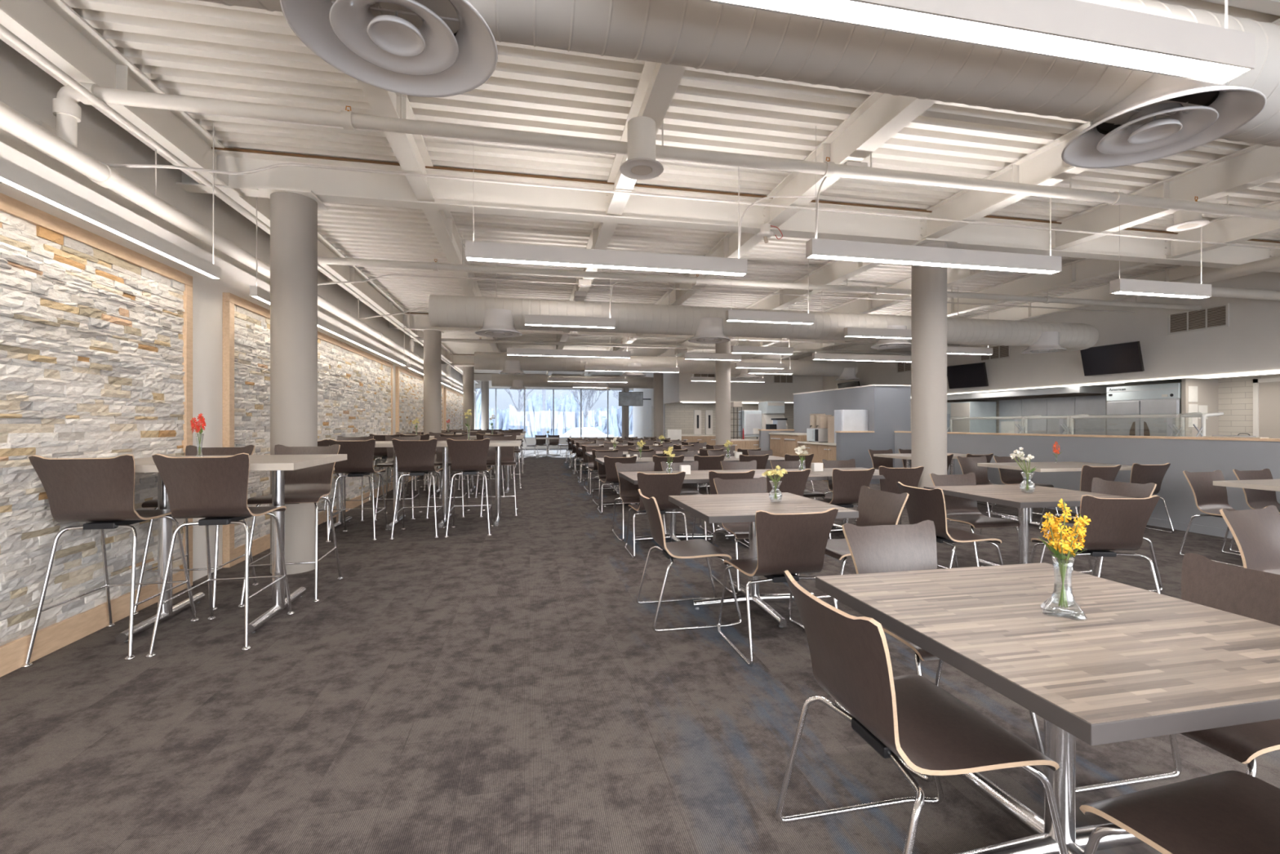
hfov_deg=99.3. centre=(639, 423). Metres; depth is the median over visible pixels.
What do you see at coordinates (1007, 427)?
box
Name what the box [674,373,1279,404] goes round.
ceiling
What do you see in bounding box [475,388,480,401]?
bare tree
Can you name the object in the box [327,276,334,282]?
ceiling
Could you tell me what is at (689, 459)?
dining table
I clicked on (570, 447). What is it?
dining chair
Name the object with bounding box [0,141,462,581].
wall
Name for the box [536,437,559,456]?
dining table
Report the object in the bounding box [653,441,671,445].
dining chair
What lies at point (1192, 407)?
notice sheet
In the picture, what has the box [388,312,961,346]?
ceiling beam
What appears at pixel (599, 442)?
dining chair
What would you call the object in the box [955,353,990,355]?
diffuser
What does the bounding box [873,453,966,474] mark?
dining table
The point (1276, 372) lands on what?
recessed light
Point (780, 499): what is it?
flower vase
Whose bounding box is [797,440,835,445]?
countertop
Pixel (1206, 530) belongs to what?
baseboard
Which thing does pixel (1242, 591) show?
dining chair
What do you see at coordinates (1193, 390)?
notice sheet
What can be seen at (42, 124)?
conduit
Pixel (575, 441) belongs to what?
dining chair
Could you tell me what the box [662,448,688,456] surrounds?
dining chair
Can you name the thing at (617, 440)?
dining chair
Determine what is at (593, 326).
diffuser
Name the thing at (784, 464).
dining chair
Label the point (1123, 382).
recessed light
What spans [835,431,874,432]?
trim
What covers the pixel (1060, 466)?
dining table
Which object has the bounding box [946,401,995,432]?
cooler
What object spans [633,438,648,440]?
dining chair
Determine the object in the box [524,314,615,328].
lamp
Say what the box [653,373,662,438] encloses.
column
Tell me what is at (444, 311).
air duct
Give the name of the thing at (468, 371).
column
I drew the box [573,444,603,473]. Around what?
dining table
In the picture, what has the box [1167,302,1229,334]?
air vent
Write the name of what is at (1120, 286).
lamp
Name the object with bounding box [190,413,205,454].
flower bouquet
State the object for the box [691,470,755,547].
dining chair
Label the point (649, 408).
door
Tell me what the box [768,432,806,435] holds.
countertop
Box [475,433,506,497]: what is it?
bar stool
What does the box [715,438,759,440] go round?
countertop
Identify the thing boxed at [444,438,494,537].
bar stool
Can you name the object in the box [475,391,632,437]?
brushwood
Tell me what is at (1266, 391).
door
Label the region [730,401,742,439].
wire rack
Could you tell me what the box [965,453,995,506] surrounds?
dining chair
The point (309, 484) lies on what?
bar stool
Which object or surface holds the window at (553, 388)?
in the wall at (562, 440)
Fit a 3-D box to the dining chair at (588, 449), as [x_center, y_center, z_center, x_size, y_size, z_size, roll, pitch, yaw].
[-0.824,0.888,10.973,0.568,0.844,0.617,0,0,-11]
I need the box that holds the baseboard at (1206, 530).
[1045,506,1232,538]
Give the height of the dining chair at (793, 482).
0.844 m
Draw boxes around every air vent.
[693,373,715,377]
[773,375,793,383]
[897,361,911,373]
[979,345,1010,361]
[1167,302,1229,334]
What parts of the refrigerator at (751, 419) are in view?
door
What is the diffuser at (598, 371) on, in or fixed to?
attached to the lamp at (594, 368)
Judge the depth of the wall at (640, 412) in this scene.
26.65 m
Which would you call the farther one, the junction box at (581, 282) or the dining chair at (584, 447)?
the dining chair at (584, 447)
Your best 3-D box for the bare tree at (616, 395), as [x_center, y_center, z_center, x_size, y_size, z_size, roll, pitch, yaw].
[-0.946,-0.742,40.737,2.500,4.803,3.406,0,0,-24]
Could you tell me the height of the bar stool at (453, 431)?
1.140 m
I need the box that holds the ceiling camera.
[756,223,782,243]
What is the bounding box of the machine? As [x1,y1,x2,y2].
[757,401,787,438]
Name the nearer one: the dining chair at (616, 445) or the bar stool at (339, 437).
the bar stool at (339, 437)
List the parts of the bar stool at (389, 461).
leg, leg, leg, leg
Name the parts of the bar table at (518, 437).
column leg, column leg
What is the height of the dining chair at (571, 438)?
0.844 m
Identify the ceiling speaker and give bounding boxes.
[567,331,581,336]
[619,115,663,179]
[1165,210,1209,231]
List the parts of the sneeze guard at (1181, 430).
rail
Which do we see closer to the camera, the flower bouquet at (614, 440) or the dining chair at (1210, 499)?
the dining chair at (1210, 499)
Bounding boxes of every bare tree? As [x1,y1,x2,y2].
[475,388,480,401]
[504,389,533,429]
[568,390,606,427]
[612,390,632,419]
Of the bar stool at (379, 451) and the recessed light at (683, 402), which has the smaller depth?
the bar stool at (379, 451)
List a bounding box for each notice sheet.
[1188,386,1197,402]
[1188,404,1197,426]
[1198,404,1207,418]
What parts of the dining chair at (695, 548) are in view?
mounting plate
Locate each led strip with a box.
[680,401,793,403]
[946,369,1279,395]
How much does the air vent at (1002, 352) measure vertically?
0.360 m
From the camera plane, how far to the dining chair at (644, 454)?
9.41 m
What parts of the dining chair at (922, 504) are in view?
mounting plate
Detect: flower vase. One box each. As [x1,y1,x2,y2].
[195,433,204,457]
[768,480,782,502]
[1019,471,1035,493]
[1040,555,1087,620]
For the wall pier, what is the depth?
10.33 m
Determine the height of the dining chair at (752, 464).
0.844 m
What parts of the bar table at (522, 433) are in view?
column leg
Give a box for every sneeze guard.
[946,414,1038,433]
[1017,413,1084,434]
[1062,412,1195,436]
[1172,411,1223,436]
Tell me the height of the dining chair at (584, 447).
0.844 m
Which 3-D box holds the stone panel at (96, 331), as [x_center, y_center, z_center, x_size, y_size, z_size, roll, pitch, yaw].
[-3.039,0.058,1.349,0.058,2.505,6.250,0,0,-11]
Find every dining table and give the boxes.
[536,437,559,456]
[568,441,592,466]
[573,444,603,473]
[577,447,613,480]
[585,451,628,493]
[595,457,653,506]
[618,470,712,542]
[655,451,698,456]
[668,492,858,627]
[682,456,737,488]
[687,450,737,488]
[705,468,827,538]
[724,455,784,462]
[786,467,885,533]
[815,562,1279,853]
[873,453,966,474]
[923,484,1133,566]
[977,461,1132,528]
[1213,479,1279,491]
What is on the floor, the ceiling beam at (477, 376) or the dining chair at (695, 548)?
the dining chair at (695, 548)
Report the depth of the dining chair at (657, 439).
17.84 m
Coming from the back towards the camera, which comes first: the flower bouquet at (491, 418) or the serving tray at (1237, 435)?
the flower bouquet at (491, 418)
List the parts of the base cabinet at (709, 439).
door, door, door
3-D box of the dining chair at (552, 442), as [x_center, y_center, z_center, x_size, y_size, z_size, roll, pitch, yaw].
[-3.583,0.888,22.749,0.568,0.844,0.617,0,0,-11]
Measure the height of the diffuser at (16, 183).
0.010 m
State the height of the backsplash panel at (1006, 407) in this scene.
1.060 m
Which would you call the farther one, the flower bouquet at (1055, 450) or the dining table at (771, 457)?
the dining table at (771, 457)
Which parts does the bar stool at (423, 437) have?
leg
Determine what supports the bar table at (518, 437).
on the floor
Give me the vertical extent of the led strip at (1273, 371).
0.027 m
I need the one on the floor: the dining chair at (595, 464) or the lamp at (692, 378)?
the dining chair at (595, 464)
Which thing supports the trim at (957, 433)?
on the wall at (1188, 455)
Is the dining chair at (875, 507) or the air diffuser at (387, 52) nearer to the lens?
the air diffuser at (387, 52)
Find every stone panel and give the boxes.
[0,192,192,676]
[222,292,392,567]
[395,366,443,483]
[444,386,462,430]
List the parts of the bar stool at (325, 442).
leg, leg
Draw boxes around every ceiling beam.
[175,146,1279,272]
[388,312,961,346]
[441,354,474,364]
[474,373,642,381]
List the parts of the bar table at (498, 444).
column leg, column leg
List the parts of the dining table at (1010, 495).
column leg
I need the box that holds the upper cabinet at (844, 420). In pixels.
[834,409,867,443]
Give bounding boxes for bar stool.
[20,453,199,667]
[133,444,259,614]
[145,453,294,657]
[237,444,343,607]
[317,439,347,542]
[323,435,375,522]
[325,438,387,542]
[368,433,408,501]
[374,435,422,520]
[389,431,422,491]
[389,438,445,539]
[400,433,434,497]
[422,431,453,490]
[425,435,470,519]
[439,433,473,498]
[440,431,459,479]
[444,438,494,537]
[448,430,470,472]
[457,431,485,489]
[462,431,488,479]
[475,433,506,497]
[477,430,495,471]
[479,435,517,517]
[489,431,512,478]
[494,431,521,488]
[498,429,515,466]
[504,430,524,473]
[508,428,524,463]
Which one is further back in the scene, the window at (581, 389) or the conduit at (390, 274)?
the window at (581, 389)
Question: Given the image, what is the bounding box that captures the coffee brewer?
[765,417,786,429]
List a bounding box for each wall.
[0,39,462,387]
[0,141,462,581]
[461,373,475,429]
[475,380,633,448]
[633,373,664,438]
[662,271,1279,404]
[666,429,681,439]
[758,429,794,450]
[793,385,911,484]
[835,432,874,484]
[894,432,1279,528]
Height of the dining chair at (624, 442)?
0.844 m
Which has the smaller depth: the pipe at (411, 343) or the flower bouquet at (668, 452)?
the flower bouquet at (668, 452)
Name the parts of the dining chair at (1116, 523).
mounting plate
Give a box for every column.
[256,186,328,574]
[420,328,444,484]
[462,366,474,430]
[480,380,489,430]
[622,387,629,439]
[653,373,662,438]
[715,338,734,445]
[911,237,959,488]
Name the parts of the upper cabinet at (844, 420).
door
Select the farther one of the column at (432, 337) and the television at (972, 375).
the television at (972, 375)
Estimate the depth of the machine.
18.30 m
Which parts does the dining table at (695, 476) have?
column leg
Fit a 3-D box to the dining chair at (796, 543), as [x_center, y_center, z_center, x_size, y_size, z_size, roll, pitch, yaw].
[0.808,0.888,3.252,0.568,0.844,0.617,0,0,-11]
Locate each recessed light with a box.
[683,402,712,403]
[1064,382,1126,386]
[1193,371,1279,378]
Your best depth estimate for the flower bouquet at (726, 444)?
9.01 m
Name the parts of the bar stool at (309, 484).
leg, leg, leg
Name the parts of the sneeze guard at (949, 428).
rail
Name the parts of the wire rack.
post, post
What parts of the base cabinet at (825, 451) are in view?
door, door, door, door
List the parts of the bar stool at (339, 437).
leg, leg, leg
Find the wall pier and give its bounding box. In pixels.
[1181,378,1218,436]
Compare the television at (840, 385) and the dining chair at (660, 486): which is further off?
the television at (840, 385)
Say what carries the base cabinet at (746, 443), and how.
on the floor
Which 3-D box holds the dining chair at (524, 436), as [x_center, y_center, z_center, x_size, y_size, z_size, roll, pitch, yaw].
[-4.381,0.888,21.866,0.617,0.844,0.568,0,0,-11]
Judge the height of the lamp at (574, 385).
1.050 m
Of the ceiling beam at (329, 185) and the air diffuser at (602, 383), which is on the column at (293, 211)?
the ceiling beam at (329, 185)
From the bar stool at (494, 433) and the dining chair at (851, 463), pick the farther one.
the bar stool at (494, 433)
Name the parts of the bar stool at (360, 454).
leg, leg, mounting plate, leg, leg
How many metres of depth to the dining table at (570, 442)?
16.61 m
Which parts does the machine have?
name panel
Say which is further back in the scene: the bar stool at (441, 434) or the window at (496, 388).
the window at (496, 388)
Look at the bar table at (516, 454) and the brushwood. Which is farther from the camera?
the brushwood
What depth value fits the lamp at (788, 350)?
10.35 m
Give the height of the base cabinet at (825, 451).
0.870 m
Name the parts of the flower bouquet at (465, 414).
stem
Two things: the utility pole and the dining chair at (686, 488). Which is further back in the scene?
the utility pole
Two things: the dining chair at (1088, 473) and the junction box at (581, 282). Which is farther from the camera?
the junction box at (581, 282)
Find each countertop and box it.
[681,434,715,435]
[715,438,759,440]
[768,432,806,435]
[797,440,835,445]
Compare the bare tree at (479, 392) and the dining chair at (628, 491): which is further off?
the bare tree at (479, 392)
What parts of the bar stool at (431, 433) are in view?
leg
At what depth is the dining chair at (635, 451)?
10.04 m
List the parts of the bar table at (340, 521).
column leg, column leg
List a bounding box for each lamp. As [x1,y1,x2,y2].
[0,123,221,279]
[249,197,406,365]
[407,348,451,386]
[451,385,462,392]
[465,166,746,276]
[506,333,630,358]
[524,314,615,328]
[547,377,627,382]
[572,371,606,387]
[584,365,679,373]
[684,352,741,360]
[690,354,764,382]
[700,0,1255,84]
[725,258,814,324]
[730,306,793,355]
[735,337,784,368]
[747,368,792,374]
[805,125,1062,274]
[812,309,911,362]
[844,278,911,338]
[946,306,992,355]
[1109,190,1211,298]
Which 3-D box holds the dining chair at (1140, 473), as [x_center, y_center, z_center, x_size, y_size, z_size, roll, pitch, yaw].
[6.061,0.888,6.749,0.568,0.844,0.617,0,0,-6]
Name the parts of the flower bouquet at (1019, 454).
stem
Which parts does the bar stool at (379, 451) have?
leg, leg, leg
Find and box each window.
[475,387,496,429]
[496,387,524,435]
[524,388,553,438]
[553,388,581,437]
[581,389,608,437]
[608,389,633,437]
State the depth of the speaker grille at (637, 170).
3.77 m
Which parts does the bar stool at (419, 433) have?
leg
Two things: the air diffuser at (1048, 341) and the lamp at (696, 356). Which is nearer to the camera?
the air diffuser at (1048, 341)
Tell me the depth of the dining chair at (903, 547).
2.56 m
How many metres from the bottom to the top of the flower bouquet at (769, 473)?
0.247 m
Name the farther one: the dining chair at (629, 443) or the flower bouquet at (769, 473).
the dining chair at (629, 443)
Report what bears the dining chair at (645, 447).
on the floor
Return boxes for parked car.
[560,426,613,436]
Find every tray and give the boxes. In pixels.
[1203,433,1269,438]
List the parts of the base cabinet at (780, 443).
door, door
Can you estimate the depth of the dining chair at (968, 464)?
7.85 m
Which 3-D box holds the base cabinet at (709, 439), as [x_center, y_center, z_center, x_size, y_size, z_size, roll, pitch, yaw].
[1.976,0.850,19.203,1.510,0.920,0.740,0,0,-11]
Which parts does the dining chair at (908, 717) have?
mounting plate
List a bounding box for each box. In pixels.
[574,290,586,297]
[577,279,591,287]
[680,465,690,474]
[692,284,706,287]
[734,452,742,457]
[811,462,822,471]
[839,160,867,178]
[1000,421,1021,433]
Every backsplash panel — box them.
[999,399,1022,432]
[1022,398,1047,433]
[1047,396,1075,434]
[1075,395,1106,435]
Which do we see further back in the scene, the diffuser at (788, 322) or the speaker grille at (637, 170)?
the diffuser at (788, 322)
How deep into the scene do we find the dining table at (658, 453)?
10.43 m
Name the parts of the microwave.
door, control panel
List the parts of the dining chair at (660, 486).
mounting plate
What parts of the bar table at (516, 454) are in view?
column leg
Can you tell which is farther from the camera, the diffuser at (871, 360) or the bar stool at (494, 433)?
the bar stool at (494, 433)
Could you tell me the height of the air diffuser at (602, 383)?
0.320 m
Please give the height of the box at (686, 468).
0.100 m
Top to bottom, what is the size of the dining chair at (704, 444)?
0.844 m
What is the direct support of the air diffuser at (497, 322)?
attached to the air duct at (444, 311)
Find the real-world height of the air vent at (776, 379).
0.340 m
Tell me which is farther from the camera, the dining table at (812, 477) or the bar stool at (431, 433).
the bar stool at (431, 433)
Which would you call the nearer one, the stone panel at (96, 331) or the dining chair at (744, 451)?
the stone panel at (96, 331)
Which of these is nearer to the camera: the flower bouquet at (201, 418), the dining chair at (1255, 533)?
the dining chair at (1255, 533)
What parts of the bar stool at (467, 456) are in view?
leg, leg, mounting plate, leg, leg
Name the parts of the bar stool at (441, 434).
leg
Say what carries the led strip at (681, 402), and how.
attached to the wall at (1251, 342)
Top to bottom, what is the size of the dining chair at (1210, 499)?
0.844 m
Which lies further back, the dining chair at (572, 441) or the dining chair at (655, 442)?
the dining chair at (572, 441)
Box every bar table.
[115,453,346,643]
[325,440,405,531]
[399,435,442,494]
[436,440,521,528]
[469,435,524,493]
[484,432,525,475]
[495,431,526,465]
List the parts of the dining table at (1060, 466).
column leg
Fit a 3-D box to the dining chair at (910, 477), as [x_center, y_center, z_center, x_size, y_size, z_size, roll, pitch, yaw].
[2.895,0.888,6.287,0.568,0.844,0.617,0,0,1]
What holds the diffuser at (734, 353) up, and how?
attached to the lamp at (788, 350)
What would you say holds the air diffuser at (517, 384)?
attached to the air duct at (529, 380)
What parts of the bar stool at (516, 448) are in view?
leg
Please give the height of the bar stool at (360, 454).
1.140 m
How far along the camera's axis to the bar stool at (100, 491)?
3.06 m
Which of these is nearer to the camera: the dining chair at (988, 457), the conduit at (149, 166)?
the conduit at (149, 166)
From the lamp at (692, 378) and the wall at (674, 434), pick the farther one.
the wall at (674, 434)
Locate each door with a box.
[647,405,652,436]
[1253,377,1279,438]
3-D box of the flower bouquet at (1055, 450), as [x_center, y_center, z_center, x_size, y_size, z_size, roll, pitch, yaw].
[5.736,0.375,7.474,0.119,0.280,0.079,0,0,39]
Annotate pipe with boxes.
[0,23,475,382]
[52,82,1279,220]
[317,233,1201,310]
[408,336,911,355]
[445,363,474,373]
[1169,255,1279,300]
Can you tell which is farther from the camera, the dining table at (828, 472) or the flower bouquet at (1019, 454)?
the dining table at (828, 472)
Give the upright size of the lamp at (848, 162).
0.080 m
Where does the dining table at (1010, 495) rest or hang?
on the floor
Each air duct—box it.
[196,0,1279,146]
[428,262,1098,352]
[474,336,857,376]
[491,373,653,388]
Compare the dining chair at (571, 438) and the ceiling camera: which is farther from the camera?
the dining chair at (571, 438)
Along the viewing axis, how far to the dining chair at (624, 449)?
11.35 m
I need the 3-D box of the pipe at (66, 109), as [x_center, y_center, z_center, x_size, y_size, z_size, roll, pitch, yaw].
[3.341,-2.010,4.574,13.837,0.780,0.116,0,0,-11]
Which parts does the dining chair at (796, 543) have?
mounting plate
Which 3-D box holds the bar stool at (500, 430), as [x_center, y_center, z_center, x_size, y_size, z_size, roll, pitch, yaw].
[-4.057,0.740,16.644,0.528,1.140,0.648,0,0,-13]
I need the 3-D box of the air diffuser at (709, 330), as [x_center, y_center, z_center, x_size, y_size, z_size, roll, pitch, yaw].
[1.079,-1.455,8.482,0.660,0.320,0.660,0,0,-11]
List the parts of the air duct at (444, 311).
hanger rod, hanger rod, hanger rod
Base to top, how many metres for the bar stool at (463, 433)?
1.140 m
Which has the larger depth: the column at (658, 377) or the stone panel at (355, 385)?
the column at (658, 377)
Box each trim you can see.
[792,384,911,394]
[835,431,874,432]
[893,431,1279,441]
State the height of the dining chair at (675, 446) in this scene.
0.844 m
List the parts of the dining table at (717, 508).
column leg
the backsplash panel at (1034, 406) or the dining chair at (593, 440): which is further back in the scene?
the dining chair at (593, 440)
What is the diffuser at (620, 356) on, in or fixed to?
attached to the lamp at (510, 351)
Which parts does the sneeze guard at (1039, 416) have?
rail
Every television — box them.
[618,391,650,405]
[837,381,860,388]
[946,362,988,388]
[1080,341,1144,376]
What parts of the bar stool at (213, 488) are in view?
leg, leg, mounting plate, leg, leg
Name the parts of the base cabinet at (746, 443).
door, door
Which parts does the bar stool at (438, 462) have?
leg, leg, leg, leg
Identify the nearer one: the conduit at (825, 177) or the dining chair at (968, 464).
the conduit at (825, 177)
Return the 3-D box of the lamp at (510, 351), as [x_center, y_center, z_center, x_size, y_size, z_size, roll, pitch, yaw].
[-1.397,-1.865,10.838,2.440,1.050,0.100,0,0,-11]
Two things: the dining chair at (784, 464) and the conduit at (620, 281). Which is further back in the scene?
the conduit at (620, 281)
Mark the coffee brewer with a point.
(778, 423)
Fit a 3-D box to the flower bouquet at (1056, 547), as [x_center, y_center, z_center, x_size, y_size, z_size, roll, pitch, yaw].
[1.262,0.387,1.627,0.121,0.324,0.130,0,0,-32]
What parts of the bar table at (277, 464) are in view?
column leg, column leg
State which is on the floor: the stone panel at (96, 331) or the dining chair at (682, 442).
the dining chair at (682, 442)
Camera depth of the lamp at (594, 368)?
13.92 m
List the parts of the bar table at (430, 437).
column leg, column leg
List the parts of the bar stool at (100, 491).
leg, leg, mounting plate, leg, leg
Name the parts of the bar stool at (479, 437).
leg, leg, leg, leg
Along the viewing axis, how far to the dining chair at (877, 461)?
9.93 m
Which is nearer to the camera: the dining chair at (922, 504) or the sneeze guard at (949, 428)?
the dining chair at (922, 504)
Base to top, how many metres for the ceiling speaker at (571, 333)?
0.321 m
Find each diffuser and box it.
[0,177,217,278]
[253,296,404,365]
[280,0,497,97]
[466,257,745,275]
[475,308,522,337]
[499,360,525,374]
[506,354,629,358]
[509,379,526,389]
[524,324,614,328]
[594,382,611,390]
[598,370,653,372]
[621,363,645,376]
[688,317,730,343]
[728,320,812,324]
[733,352,782,354]
[735,368,759,378]
[808,254,1059,273]
[813,359,911,362]
[835,368,858,380]
[847,335,911,338]
[871,324,911,349]
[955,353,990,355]
[1021,331,1066,353]
[1061,73,1266,168]
[1114,291,1207,298]
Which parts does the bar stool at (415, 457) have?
leg, leg, mounting plate, leg, leg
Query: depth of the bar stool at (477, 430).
14.80 m
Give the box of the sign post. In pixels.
[558,415,562,435]
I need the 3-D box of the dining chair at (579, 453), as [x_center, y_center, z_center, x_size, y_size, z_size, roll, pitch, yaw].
[-1.457,0.888,14.228,0.568,0.844,0.617,0,0,-11]
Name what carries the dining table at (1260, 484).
on the floor
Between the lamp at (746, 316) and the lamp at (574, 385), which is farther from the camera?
the lamp at (574, 385)
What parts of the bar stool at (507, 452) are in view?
leg, leg, leg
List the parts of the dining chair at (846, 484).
mounting plate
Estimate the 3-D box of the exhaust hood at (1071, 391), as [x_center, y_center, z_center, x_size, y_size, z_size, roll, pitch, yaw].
[9.739,-0.752,14.469,0.930,0.185,4.700,0,0,-11]
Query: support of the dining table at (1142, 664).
on the floor
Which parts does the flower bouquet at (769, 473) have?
stem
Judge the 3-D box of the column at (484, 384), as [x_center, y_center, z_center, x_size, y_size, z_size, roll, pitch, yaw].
[-7.334,-0.362,25.757,0.420,3.345,0.420,0,0,-11]
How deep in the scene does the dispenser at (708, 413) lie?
19.42 m
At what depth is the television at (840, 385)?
18.97 m
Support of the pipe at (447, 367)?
hanging from the ceiling at (193, 48)
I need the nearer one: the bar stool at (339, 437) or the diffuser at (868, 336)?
the bar stool at (339, 437)
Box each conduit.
[24,120,422,361]
[106,163,1279,249]
[317,273,1135,312]
[357,307,428,319]
[609,280,657,317]
[737,195,815,258]
[814,176,826,238]
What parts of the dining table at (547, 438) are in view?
column leg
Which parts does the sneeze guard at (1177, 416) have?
rail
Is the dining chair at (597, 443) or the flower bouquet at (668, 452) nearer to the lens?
the flower bouquet at (668, 452)
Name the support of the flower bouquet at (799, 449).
in the flower vase
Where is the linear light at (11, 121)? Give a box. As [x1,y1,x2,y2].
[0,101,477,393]
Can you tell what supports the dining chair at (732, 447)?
on the floor
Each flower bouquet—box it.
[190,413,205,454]
[412,418,419,434]
[464,408,471,439]
[489,414,495,434]
[610,436,618,448]
[635,440,645,458]
[658,435,665,444]
[663,446,675,471]
[724,440,733,457]
[761,465,787,498]
[794,444,808,469]
[1009,447,1035,489]
[1039,498,1091,607]
[1052,440,1062,460]
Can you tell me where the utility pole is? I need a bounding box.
[542,389,545,435]
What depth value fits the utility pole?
47.17 m
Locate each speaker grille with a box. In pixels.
[631,165,652,175]
[1177,223,1198,229]
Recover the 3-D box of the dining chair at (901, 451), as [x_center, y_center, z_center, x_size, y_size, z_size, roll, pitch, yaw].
[5.114,0.888,9.919,0.568,0.844,0.617,0,0,-11]
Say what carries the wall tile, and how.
attached to the wall at (1251, 342)
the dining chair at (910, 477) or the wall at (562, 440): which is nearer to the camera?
the dining chair at (910, 477)
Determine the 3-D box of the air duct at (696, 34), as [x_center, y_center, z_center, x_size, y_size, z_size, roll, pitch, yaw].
[3.462,-1.888,2.710,10.621,1.004,0.457,0,0,-11]
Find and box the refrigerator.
[1106,382,1181,436]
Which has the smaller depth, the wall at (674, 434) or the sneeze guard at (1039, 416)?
the sneeze guard at (1039, 416)
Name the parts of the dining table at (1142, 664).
column leg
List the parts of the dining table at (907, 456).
column leg, column leg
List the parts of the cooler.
glass door, door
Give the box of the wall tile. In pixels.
[664,375,1279,438]
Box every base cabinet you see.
[681,434,715,444]
[715,438,759,451]
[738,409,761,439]
[768,432,808,457]
[797,440,835,481]
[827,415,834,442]
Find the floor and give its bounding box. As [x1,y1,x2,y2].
[0,448,1279,853]
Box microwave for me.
[806,428,827,442]
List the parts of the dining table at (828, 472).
column leg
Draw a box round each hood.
[771,417,786,420]
[946,386,1112,402]
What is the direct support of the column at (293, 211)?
on the floor
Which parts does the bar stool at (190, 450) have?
leg, leg, leg, leg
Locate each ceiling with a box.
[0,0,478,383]
[62,0,1279,375]
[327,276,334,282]
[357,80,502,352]
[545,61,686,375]
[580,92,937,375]
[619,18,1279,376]
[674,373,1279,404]
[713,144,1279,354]
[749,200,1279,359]
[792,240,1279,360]
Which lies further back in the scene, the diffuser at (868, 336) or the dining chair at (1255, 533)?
the diffuser at (868, 336)
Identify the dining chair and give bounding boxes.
[523,435,538,457]
[533,435,546,455]
[548,435,561,455]
[555,435,571,456]
[564,437,582,463]
[568,438,586,466]
[568,440,587,468]
[573,440,591,471]
[573,441,595,475]
[577,442,599,479]
[577,444,605,483]
[583,446,610,490]
[586,448,619,495]
[589,438,604,441]
[592,450,622,505]
[595,440,612,444]
[597,455,639,514]
[603,442,622,447]
[612,462,666,541]
[613,445,635,486]
[615,444,635,447]
[616,439,631,444]
[622,440,639,444]
[624,471,688,559]
[627,441,645,445]
[627,448,653,452]
[628,450,656,457]
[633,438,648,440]
[633,442,653,447]
[635,488,742,631]
[641,444,662,449]
[643,436,656,439]
[644,440,660,444]
[648,445,671,456]
[652,454,686,511]
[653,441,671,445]
[656,437,670,441]
[660,442,679,446]
[660,461,714,534]
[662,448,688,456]
[664,439,679,442]
[670,440,685,444]
[671,450,708,494]
[673,444,693,449]
[680,445,706,484]
[681,440,698,444]
[688,442,706,447]
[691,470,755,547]
[693,454,724,483]
[697,448,724,491]
[705,449,733,494]
[706,444,724,448]
[710,476,796,595]
[713,444,734,456]
[717,460,756,533]
[717,507,838,666]
[737,448,760,455]
[738,453,768,469]
[743,468,810,543]
[746,448,772,469]
[769,459,825,498]
[775,569,1068,853]
[784,453,815,498]
[793,485,908,604]
[813,467,875,538]
[821,458,857,528]
[834,520,1044,782]
[868,448,893,469]
[879,466,924,524]
[896,481,1003,568]
[898,448,911,467]
[929,472,1017,568]
[946,453,953,474]
[956,455,1017,518]
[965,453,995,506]
[990,455,1058,517]
[1029,494,1160,593]
[1039,464,1121,537]
[1039,477,1163,591]
[1075,552,1279,793]
[1079,769,1279,853]
[1129,462,1173,533]
[1178,469,1243,567]
[1219,505,1279,574]
[1228,468,1279,552]
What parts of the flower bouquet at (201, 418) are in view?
stem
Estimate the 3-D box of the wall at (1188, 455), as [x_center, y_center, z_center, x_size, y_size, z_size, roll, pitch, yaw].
[7.128,0.750,4.707,0.140,1.120,14.800,0,0,-11]
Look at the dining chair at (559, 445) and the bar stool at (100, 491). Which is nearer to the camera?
the bar stool at (100, 491)
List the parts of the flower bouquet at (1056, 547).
stem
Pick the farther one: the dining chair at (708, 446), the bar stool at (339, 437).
the dining chair at (708, 446)
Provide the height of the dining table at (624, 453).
0.740 m
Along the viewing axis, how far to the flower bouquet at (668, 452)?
6.14 m
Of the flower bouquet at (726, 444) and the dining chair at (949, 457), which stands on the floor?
the dining chair at (949, 457)
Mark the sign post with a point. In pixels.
(560, 417)
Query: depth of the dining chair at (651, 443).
13.52 m
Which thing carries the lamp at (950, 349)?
hanging from the ceiling at (193, 48)

